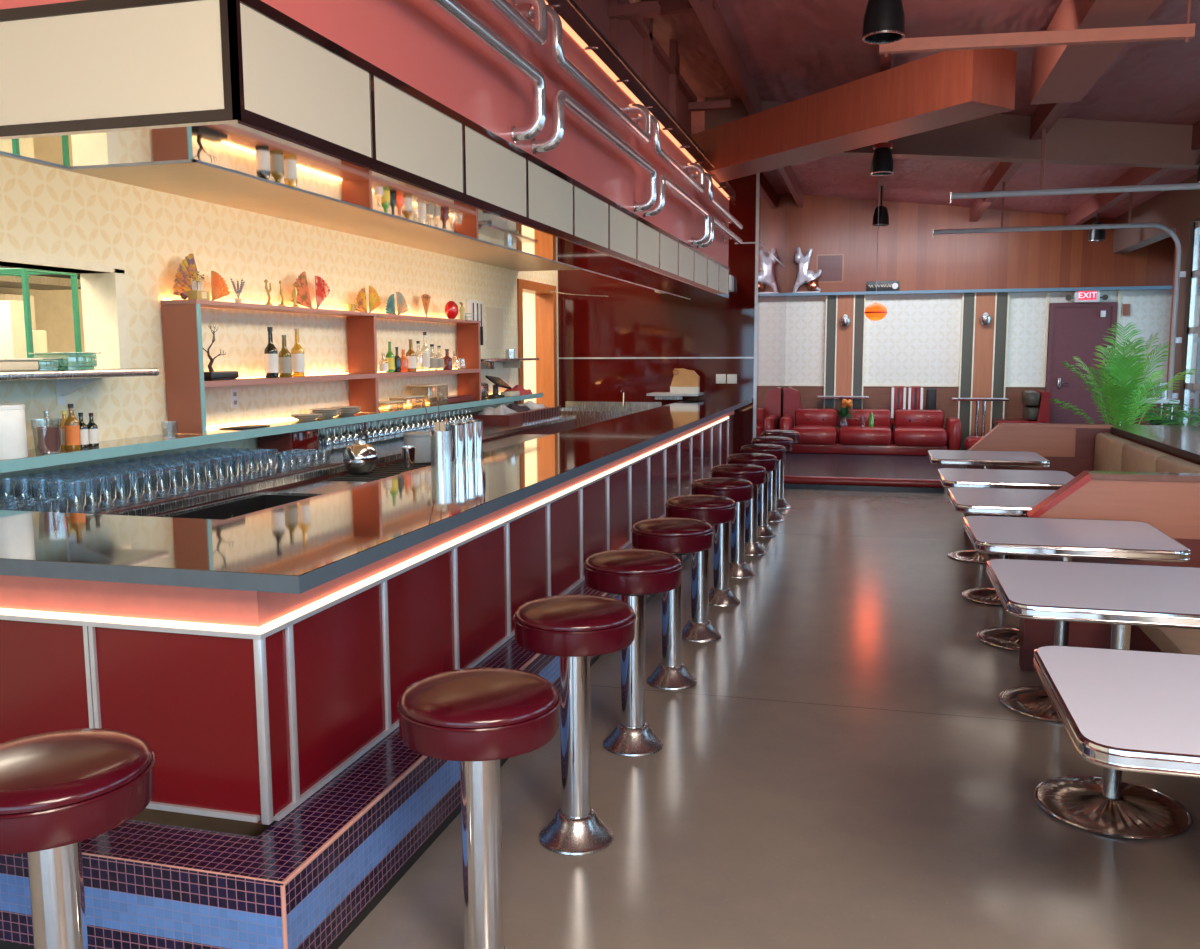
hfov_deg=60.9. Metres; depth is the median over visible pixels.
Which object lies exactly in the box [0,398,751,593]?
countertop
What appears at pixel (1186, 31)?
ceiling beam
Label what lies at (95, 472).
pint glass
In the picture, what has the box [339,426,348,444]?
glass
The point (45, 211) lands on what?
wall
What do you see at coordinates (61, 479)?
pint glass
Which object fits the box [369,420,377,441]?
glass
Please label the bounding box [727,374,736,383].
socket plate
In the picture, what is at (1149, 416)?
potted plant
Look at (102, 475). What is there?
pint glass
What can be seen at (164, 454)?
pint glass
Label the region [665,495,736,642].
bar stool
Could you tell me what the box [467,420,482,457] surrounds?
cup
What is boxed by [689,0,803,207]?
purlin
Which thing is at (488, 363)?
wall shelf
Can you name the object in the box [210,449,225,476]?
pint glass
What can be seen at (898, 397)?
lounge chair
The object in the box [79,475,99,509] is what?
pint glass
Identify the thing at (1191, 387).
window
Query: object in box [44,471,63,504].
pint glass
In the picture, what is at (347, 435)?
glass
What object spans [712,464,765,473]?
seat cushion
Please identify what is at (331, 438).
glass
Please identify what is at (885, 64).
purlin
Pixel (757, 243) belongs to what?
trim
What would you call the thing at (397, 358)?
bottle
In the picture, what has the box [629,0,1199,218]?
ceiling
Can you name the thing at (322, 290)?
fan
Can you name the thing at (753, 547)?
bar stool
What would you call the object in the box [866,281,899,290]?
script sign
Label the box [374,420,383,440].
glass
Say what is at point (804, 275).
sculpture
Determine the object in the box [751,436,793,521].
bar stool
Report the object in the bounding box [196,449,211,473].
pint glass
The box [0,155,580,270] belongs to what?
ceiling
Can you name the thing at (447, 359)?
bottle
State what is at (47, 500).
glass
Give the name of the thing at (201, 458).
pint glass
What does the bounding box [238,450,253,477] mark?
pint glass
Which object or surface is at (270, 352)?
wine bottle
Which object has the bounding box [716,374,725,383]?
socket plate
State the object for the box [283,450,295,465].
glass
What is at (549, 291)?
rod
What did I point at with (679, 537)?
bar stool
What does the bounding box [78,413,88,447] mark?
bottle
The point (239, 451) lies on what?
pint glass
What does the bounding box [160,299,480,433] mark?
open shelf unit
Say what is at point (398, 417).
glass
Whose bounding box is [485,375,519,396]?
terminal
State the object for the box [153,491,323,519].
well
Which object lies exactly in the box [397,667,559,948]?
bar stool
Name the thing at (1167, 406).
potted plant
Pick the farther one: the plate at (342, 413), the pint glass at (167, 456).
the plate at (342, 413)
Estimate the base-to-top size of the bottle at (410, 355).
0.255 m
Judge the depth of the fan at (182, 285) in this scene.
5.59 m
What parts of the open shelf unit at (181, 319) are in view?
shelf, shelf, shelf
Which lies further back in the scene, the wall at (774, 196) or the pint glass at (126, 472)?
the wall at (774, 196)
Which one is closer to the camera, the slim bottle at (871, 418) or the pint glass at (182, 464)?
the pint glass at (182, 464)
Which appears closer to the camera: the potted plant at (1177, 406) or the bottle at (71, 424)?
the bottle at (71, 424)
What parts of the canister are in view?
lid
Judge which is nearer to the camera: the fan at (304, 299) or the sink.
the fan at (304, 299)
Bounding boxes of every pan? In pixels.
[14,358,60,368]
[30,352,100,369]
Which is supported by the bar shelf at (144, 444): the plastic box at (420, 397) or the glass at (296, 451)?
the plastic box at (420, 397)
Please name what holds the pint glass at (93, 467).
on the countertop at (389, 450)
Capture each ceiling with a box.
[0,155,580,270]
[574,0,731,135]
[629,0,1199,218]
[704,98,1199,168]
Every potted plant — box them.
[1136,403,1189,424]
[1139,400,1190,424]
[1141,405,1199,425]
[1147,404,1199,425]
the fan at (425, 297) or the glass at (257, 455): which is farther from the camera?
the fan at (425, 297)
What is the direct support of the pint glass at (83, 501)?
on the countertop at (389, 450)
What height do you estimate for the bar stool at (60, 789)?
0.798 m
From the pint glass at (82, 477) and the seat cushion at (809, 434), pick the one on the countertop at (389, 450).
the pint glass at (82, 477)
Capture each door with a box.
[517,279,556,405]
[1049,306,1111,423]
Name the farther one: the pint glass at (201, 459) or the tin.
the tin
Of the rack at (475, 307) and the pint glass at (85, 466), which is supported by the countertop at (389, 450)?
the pint glass at (85, 466)
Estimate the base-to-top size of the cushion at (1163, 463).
0.463 m
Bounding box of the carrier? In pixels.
[670,369,699,392]
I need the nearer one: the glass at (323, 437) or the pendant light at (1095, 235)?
the glass at (323, 437)
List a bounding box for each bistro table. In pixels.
[817,396,868,425]
[951,398,1008,436]
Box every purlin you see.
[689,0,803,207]
[878,54,890,205]
[970,102,1070,221]
[1066,120,1199,224]
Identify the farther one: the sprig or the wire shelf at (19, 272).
the sprig
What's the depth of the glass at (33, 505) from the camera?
3.94 m
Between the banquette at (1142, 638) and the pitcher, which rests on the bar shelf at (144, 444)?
the pitcher
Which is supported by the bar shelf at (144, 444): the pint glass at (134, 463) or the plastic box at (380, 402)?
the plastic box at (380, 402)
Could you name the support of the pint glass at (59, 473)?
on the countertop at (389, 450)
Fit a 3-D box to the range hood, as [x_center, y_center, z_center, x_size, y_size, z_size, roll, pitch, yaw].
[-4.354,-0.961,6.061,1.200,1.900,3.600,2,7,15]
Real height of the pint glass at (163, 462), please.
0.145 m
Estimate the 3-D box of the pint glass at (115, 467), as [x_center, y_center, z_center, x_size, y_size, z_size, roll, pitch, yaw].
[-2.213,0.044,4.668,0.081,0.145,0.079,2,7,15]
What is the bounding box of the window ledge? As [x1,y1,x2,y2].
[1110,425,1199,464]
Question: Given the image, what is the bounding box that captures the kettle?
[343,432,378,473]
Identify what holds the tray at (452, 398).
on the bar shelf at (144, 444)
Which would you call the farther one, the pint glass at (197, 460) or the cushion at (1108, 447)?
the cushion at (1108, 447)
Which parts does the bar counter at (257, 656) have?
panel, panel, corner post, panel, panel, panel, panel, panel, panel, panel, panel, panel, panel, panel, panel, panel, panel, panel, panel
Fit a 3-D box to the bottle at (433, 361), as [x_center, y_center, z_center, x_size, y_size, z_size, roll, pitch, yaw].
[-1.409,-0.984,8.570,0.085,0.219,0.084,2,7,15]
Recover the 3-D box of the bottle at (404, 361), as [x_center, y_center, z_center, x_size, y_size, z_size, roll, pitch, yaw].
[-1.551,-0.898,8.046,0.072,0.175,0.072,2,7,15]
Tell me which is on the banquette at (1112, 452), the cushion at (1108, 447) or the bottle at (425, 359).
the cushion at (1108, 447)
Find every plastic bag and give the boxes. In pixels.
[478,404,516,414]
[518,401,544,408]
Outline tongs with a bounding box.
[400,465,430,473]
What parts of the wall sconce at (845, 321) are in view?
lamp shade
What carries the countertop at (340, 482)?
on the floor
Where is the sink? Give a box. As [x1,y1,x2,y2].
[559,390,661,428]
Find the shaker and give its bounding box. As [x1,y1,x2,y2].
[401,446,415,469]
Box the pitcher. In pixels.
[30,418,61,453]
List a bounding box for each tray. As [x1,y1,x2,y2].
[0,358,42,370]
[429,395,474,402]
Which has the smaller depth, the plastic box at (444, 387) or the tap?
the plastic box at (444, 387)
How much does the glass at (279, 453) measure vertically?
0.085 m
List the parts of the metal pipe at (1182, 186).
rail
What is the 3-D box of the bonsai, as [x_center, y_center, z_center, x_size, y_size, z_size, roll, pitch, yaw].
[-2.177,-0.693,5.755,0.100,0.319,0.305,2,7,15]
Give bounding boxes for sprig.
[230,277,244,302]
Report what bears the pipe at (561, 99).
on the canopy
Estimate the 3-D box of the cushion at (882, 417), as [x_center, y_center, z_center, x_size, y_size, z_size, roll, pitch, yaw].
[3.873,-0.823,14.863,0.700,0.255,0.260,2,7,15]
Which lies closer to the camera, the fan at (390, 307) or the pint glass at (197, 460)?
the pint glass at (197, 460)
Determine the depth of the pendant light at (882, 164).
8.93 m
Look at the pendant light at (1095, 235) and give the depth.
12.70 m
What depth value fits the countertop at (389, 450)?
5.60 m
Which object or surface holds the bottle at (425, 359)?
on the open shelf unit at (181, 319)
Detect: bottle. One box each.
[59,411,66,447]
[64,404,80,449]
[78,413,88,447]
[87,413,98,446]
[264,327,278,377]
[278,335,291,376]
[291,329,304,376]
[379,359,388,372]
[386,342,394,371]
[394,347,400,371]
[401,349,407,371]
[406,339,416,371]
[421,332,429,370]
[428,344,437,370]
[434,346,443,367]
[443,349,451,369]
[869,412,873,426]
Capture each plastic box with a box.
[379,401,403,410]
[388,395,423,408]
[410,384,448,405]
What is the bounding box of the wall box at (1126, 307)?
[1123,304,1130,315]
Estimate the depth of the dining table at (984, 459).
7.74 m
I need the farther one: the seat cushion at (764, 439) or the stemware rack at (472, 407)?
the seat cushion at (764, 439)
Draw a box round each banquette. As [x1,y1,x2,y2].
[1017,433,1199,516]
[1130,625,1199,778]
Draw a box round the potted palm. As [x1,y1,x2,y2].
[1050,322,1195,425]
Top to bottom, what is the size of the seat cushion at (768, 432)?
0.046 m
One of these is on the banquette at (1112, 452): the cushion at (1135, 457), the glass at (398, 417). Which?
the cushion at (1135, 457)
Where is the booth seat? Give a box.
[993,390,1050,426]
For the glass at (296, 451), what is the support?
on the countertop at (389, 450)
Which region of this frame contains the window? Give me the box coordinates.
[1181,220,1199,426]
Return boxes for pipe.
[429,0,545,142]
[484,0,547,46]
[527,4,650,142]
[531,90,656,211]
[636,113,704,192]
[642,175,708,245]
[695,171,742,228]
[696,216,742,248]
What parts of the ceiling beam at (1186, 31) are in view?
cord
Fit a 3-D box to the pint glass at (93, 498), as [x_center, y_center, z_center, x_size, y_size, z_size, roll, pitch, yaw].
[-2.321,0.052,4.606,0.081,0.145,0.079,2,7,15]
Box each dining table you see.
[927,450,1049,563]
[937,468,1074,605]
[947,487,1056,651]
[963,515,1190,723]
[986,559,1199,839]
[1033,645,1199,777]
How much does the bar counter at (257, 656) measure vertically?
1.050 m
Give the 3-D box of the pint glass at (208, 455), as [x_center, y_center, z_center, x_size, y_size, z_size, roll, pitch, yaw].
[-1.969,-0.025,5.236,0.081,0.145,0.079,2,7,15]
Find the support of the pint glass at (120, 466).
on the countertop at (389, 450)
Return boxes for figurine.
[264,279,272,304]
[278,280,284,305]
[292,283,298,306]
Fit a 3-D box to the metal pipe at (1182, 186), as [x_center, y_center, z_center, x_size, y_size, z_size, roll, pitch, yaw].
[4.302,-1.190,8.665,2.604,3.438,0.060,2,7,15]
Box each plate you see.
[230,389,238,407]
[290,413,322,416]
[290,415,321,419]
[309,408,340,410]
[309,412,340,414]
[310,410,340,412]
[319,413,339,417]
[331,406,360,408]
[339,408,359,410]
[340,411,360,414]
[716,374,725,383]
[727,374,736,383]
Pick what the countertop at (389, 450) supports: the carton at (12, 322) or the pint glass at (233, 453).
the pint glass at (233, 453)
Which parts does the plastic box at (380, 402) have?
lid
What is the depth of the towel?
9.96 m
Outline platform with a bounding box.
[784,449,965,492]
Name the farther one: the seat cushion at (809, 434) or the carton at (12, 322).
the seat cushion at (809, 434)
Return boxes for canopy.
[0,0,734,299]
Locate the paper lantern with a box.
[864,182,886,320]
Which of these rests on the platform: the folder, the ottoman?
the ottoman
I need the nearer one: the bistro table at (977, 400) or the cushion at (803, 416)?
the bistro table at (977, 400)
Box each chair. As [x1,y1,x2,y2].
[891,386,905,439]
[908,386,922,409]
[926,388,936,409]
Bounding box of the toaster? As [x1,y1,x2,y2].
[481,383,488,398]
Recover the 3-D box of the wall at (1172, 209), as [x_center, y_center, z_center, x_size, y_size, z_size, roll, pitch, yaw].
[5.287,-0.997,5.180,1.100,3.900,19.500,2,7,15]
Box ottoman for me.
[964,436,982,449]
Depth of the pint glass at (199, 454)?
5.25 m
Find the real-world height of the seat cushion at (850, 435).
0.255 m
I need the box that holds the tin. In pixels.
[505,349,514,357]
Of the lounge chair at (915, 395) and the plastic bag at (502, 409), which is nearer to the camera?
the plastic bag at (502, 409)
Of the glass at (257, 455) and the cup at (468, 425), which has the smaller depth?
the cup at (468, 425)
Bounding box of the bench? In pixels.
[1138,626,1199,654]
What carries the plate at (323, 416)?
on the bar shelf at (144, 444)
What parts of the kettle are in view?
spout, lid, handle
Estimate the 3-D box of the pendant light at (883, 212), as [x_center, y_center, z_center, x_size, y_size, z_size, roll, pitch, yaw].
[3.457,-3.302,12.537,0.198,0.473,0.198,2,7,15]
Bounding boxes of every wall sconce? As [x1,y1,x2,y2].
[839,314,850,325]
[979,312,991,324]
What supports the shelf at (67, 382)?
attached to the wall at (45, 211)
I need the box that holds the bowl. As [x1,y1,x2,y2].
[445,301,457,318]
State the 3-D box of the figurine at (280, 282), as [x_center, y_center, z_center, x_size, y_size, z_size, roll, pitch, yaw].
[-1.996,-1.132,6.386,0.044,0.164,0.043,2,7,15]
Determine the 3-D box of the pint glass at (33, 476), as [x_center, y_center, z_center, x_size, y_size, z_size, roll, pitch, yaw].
[-2.389,0.083,4.353,0.081,0.145,0.079,2,7,15]
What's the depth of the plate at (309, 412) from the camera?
6.87 m
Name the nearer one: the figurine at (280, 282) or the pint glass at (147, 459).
the pint glass at (147, 459)
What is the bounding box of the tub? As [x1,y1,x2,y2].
[403,431,430,462]
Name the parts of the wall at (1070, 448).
dark panel, panel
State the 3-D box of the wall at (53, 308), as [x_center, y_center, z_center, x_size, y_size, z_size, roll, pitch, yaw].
[-3.226,-0.811,8.122,2.550,2.900,11.100,2,7,15]
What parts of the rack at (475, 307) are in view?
blade, blade, blade, handle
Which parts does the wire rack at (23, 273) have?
post, post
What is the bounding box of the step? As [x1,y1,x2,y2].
[0,516,713,948]
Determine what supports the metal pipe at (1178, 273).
attached to the wall at (1172, 209)
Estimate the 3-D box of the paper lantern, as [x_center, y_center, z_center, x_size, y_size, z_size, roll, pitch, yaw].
[3.353,-2.691,12.326,0.268,1.644,0.268,2,7,15]
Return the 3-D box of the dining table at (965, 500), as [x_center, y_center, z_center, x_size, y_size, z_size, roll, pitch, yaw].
[2.353,0.524,5.613,0.823,0.800,0.767,2,7,15]
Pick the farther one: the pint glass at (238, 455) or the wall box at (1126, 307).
the wall box at (1126, 307)
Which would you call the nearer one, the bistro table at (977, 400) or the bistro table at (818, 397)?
the bistro table at (977, 400)
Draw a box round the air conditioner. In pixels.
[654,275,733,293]
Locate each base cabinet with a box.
[258,429,318,460]
[455,406,560,425]
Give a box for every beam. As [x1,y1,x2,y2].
[691,48,1016,182]
[879,0,1194,56]
[1030,0,1162,104]
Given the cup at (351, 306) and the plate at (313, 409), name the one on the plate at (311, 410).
the plate at (313, 409)
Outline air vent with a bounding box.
[816,254,843,282]
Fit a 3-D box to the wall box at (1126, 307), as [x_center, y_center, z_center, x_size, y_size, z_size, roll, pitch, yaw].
[7.436,-2.326,14.402,0.090,0.160,0.030,2,7,15]
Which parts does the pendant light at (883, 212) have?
lamp shade, stem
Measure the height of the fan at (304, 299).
0.255 m
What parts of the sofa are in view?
armrest, armrest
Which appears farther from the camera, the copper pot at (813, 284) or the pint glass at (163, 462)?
the copper pot at (813, 284)
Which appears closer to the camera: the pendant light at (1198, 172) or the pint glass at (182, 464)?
the pint glass at (182, 464)
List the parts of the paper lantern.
lamp shade, cord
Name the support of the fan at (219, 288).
on the open shelf unit at (181, 319)
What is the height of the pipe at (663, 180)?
0.276 m
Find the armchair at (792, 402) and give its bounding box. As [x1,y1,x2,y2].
[783,387,802,425]
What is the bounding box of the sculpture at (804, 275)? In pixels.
[793,247,821,292]
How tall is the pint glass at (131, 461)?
0.145 m
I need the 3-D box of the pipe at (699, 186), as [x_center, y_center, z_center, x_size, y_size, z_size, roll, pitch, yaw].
[0.532,-2.245,7.238,0.145,0.251,1.828,2,7,15]
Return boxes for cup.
[235,298,241,302]
[348,301,354,310]
[448,423,463,463]
[457,421,473,460]
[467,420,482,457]
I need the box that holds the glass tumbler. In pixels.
[161,421,176,438]
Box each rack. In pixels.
[0,267,82,368]
[321,407,473,428]
[466,299,483,344]
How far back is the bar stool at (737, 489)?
6.46 m
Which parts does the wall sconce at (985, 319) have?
lamp shade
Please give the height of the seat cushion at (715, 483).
0.046 m
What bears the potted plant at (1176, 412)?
on the bench
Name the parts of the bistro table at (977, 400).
post, post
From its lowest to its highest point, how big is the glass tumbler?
0.085 m
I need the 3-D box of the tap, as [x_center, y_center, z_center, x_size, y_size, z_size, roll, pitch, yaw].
[0.270,-0.904,12.205,0.024,0.221,0.164,2,7,15]
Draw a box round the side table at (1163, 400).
[1119,398,1179,424]
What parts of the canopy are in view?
cream panel, cream panel, cream panel, cream panel, cream panel, cream panel, cream panel, cream panel, cream panel, cream panel, cream panel, cream panel, cream panel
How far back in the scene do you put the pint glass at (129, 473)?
4.45 m
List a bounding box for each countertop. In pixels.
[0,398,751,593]
[1,415,575,516]
[274,434,548,493]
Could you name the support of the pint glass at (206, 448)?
on the countertop at (389, 450)
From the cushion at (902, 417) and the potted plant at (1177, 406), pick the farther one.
the cushion at (902, 417)
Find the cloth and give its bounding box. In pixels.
[504,385,531,394]
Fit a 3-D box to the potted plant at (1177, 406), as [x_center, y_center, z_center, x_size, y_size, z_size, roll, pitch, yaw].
[5.293,-0.507,9.445,0.532,0.268,0.456,-6,9,-38]
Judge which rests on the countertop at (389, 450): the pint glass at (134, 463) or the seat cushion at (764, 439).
the pint glass at (134, 463)
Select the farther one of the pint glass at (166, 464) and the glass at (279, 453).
the glass at (279, 453)
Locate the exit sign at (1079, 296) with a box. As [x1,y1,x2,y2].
[1066,290,1107,302]
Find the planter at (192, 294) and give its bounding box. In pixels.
[186,271,209,299]
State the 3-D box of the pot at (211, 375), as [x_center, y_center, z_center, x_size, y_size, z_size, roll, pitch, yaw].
[-2.170,-0.561,5.793,0.100,0.048,0.260,2,7,15]
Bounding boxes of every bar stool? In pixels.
[0,728,154,948]
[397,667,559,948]
[513,594,635,855]
[584,549,682,756]
[631,517,713,689]
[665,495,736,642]
[691,477,753,606]
[711,464,766,577]
[727,453,777,555]
[740,444,785,536]
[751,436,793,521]
[761,430,799,508]
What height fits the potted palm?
1.857 m
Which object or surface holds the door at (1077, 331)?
in the wall at (908, 253)
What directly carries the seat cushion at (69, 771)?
on the bar stool at (60, 789)
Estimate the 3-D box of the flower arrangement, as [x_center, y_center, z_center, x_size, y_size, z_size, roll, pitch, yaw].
[3.510,-0.888,14.615,0.393,0.394,0.264,2,7,15]
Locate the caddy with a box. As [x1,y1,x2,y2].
[423,396,451,467]
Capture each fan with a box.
[173,253,202,295]
[211,271,229,300]
[291,271,312,307]
[315,276,329,308]
[355,288,366,311]
[369,286,380,312]
[385,294,395,314]
[396,292,407,314]
[421,294,430,316]
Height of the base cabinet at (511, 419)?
0.109 m
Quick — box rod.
[549,291,608,296]
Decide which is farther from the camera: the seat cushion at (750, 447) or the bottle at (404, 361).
the seat cushion at (750, 447)
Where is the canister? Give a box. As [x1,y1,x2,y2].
[0,404,27,459]
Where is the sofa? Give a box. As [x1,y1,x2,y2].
[779,408,961,455]
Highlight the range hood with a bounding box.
[0,266,80,329]
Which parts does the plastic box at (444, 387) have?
lid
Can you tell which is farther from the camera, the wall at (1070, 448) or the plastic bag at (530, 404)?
the plastic bag at (530, 404)
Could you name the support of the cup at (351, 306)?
on the open shelf unit at (181, 319)
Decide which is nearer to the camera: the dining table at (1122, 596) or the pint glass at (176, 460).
the dining table at (1122, 596)
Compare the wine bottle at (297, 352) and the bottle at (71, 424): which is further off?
the wine bottle at (297, 352)
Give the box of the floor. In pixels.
[131,487,1199,948]
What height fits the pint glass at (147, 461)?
0.145 m
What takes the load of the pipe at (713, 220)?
on the canopy
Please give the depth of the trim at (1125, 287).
14.71 m
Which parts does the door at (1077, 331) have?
handle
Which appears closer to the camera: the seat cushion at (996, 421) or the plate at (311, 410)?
the plate at (311, 410)
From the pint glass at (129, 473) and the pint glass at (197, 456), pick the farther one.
the pint glass at (197, 456)
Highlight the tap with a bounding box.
[620,390,624,407]
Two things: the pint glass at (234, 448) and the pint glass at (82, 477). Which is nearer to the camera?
the pint glass at (82, 477)
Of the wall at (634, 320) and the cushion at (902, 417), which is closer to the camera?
the wall at (634, 320)
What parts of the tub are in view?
lid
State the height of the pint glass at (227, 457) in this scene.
0.145 m
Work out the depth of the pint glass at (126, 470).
4.55 m
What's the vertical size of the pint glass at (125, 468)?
0.145 m
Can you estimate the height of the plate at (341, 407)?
0.024 m
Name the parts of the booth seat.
panel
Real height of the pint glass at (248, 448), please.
0.145 m
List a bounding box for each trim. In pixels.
[0,252,129,367]
[558,173,785,437]
[784,475,943,487]
[785,286,1171,295]
[785,384,1044,386]
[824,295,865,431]
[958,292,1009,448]
[1042,290,1121,385]
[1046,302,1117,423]
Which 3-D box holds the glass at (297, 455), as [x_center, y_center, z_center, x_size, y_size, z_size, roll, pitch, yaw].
[-1.750,-0.063,5.790,0.080,0.085,0.078,2,7,15]
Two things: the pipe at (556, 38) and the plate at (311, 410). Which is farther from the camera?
the plate at (311, 410)
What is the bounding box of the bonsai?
[203,324,238,380]
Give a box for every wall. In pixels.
[0,156,558,505]
[0,287,535,402]
[558,172,761,453]
[758,169,787,436]
[785,193,1174,428]
[963,423,1112,534]
[1019,471,1199,670]
[1113,173,1199,422]
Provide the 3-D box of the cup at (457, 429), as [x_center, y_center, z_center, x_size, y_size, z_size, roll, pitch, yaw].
[-0.718,-0.157,5.106,0.086,0.199,0.086,2,7,15]
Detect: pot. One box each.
[204,371,238,380]
[807,279,818,289]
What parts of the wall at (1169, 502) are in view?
panel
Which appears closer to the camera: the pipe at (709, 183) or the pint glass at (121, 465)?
the pint glass at (121, 465)
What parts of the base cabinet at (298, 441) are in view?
door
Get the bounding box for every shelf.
[0,267,77,276]
[0,368,158,404]
[0,393,542,472]
[481,358,538,368]
[646,392,703,399]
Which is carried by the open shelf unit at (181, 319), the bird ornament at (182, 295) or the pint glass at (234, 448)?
the bird ornament at (182, 295)
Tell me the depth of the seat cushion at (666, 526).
4.77 m
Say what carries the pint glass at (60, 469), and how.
on the countertop at (389, 450)
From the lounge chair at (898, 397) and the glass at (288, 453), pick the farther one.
the lounge chair at (898, 397)
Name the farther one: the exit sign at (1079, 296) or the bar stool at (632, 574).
the exit sign at (1079, 296)
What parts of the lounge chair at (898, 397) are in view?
backrest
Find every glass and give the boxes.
[0,478,16,509]
[11,475,32,510]
[11,478,33,510]
[12,504,35,510]
[28,473,48,507]
[28,476,49,511]
[29,479,51,511]
[30,501,51,511]
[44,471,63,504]
[45,473,64,507]
[45,476,66,511]
[46,479,68,512]
[46,498,68,512]
[59,469,78,500]
[60,471,80,504]
[62,474,82,508]
[63,477,84,512]
[64,480,86,513]
[74,466,92,497]
[75,469,94,501]
[77,472,96,505]
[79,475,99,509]
[80,478,101,513]
[88,464,106,495]
[90,467,109,498]
[92,470,111,502]
[94,472,114,506]
[96,475,116,510]
[102,462,120,493]
[104,465,122,496]
[106,467,125,500]
[108,470,128,503]
[111,473,130,507]
[115,461,132,490]
[117,463,135,494]
[120,466,138,497]
[122,468,141,500]
[125,471,144,504]
[128,459,145,488]
[130,461,148,491]
[133,463,151,494]
[136,466,154,498]
[139,468,157,501]
[140,457,156,486]
[143,459,160,489]
[146,461,163,492]
[149,464,166,495]
[152,455,168,482]
[152,466,170,498]
[155,457,171,487]
[158,460,175,490]
[161,462,179,493]
[163,454,179,482]
[165,464,183,496]
[167,456,183,484]
[170,458,186,487]
[174,460,190,490]
[175,452,190,480]
[177,463,195,493]
[178,454,194,482]
[182,456,198,485]
[185,450,200,477]
[185,458,202,488]
[189,452,204,480]
[189,460,206,491]
[193,454,208,483]
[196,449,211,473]
[197,456,213,486]
[201,459,217,488]
[204,453,219,481]
[206,448,221,474]
[208,455,223,483]
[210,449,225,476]
[212,457,228,486]
[214,451,229,479]
[218,453,233,481]
[220,448,234,474]
[222,455,238,484]
[224,450,239,477]
[228,451,243,479]
[233,453,249,482]
[234,448,248,475]
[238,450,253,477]
[243,452,258,480]
[248,448,262,475]
[253,450,268,478]
[257,455,270,470]
[261,457,275,472]
[262,449,277,476]
[266,453,279,468]
[270,455,284,470]
[275,457,289,472]
[279,453,292,468]
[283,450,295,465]
[284,455,298,471]
[288,452,301,467]
[293,454,306,469]
[296,451,309,465]
[301,452,314,467]
[304,449,316,464]
[309,451,322,466]
[317,450,329,464]
[319,429,328,448]
[322,427,332,449]
[329,426,339,448]
[336,425,346,447]
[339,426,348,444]
[343,424,352,446]
[362,421,371,442]
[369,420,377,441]
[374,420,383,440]
[392,417,400,437]
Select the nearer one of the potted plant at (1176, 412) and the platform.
the potted plant at (1176, 412)
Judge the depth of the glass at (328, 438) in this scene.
6.77 m
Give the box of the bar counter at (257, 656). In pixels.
[0,398,751,824]
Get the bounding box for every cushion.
[0,728,151,814]
[399,667,557,728]
[515,594,634,631]
[585,549,680,574]
[632,517,712,536]
[666,495,735,509]
[692,477,752,489]
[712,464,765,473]
[728,453,776,461]
[741,444,785,450]
[752,436,792,442]
[761,430,798,435]
[792,425,837,444]
[795,408,837,425]
[838,425,891,445]
[841,409,890,426]
[892,426,947,446]
[894,409,943,426]
[993,418,1040,425]
[1094,433,1134,470]
[1121,442,1168,471]
[1155,455,1199,472]
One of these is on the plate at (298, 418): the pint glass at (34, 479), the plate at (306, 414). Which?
the plate at (306, 414)
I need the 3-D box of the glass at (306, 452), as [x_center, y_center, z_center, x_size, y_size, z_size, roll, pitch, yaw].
[-1.704,-0.083,5.959,0.080,0.085,0.078,2,7,15]
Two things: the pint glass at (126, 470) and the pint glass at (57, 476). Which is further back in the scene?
the pint glass at (126, 470)
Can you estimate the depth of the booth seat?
14.27 m
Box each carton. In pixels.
[0,300,26,358]
[32,330,48,369]
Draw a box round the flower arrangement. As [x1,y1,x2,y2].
[833,399,854,426]
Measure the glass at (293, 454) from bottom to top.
0.085 m
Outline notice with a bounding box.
[486,307,503,348]
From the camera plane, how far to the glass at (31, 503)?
4.02 m
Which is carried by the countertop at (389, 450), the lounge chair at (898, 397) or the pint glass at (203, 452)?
the pint glass at (203, 452)
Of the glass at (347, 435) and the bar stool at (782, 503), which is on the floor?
the bar stool at (782, 503)
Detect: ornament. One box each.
[180,293,187,299]
[459,302,464,319]
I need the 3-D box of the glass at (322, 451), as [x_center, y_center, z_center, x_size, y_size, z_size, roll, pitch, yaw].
[-1.682,-0.093,6.043,0.080,0.085,0.078,2,7,15]
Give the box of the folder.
[219,425,269,428]
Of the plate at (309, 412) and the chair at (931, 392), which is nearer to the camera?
the plate at (309, 412)
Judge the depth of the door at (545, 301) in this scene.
12.27 m
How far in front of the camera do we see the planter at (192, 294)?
5.52 m
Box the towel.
[507,403,530,411]
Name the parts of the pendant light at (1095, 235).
lamp shade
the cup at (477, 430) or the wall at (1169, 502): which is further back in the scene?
the cup at (477, 430)
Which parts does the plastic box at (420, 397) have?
lid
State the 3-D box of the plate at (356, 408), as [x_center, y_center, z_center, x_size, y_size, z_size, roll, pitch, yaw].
[-1.797,-0.456,7.206,0.210,0.024,0.210,2,7,15]
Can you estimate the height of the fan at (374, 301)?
0.212 m
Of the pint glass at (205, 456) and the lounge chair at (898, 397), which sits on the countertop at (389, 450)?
the pint glass at (205, 456)

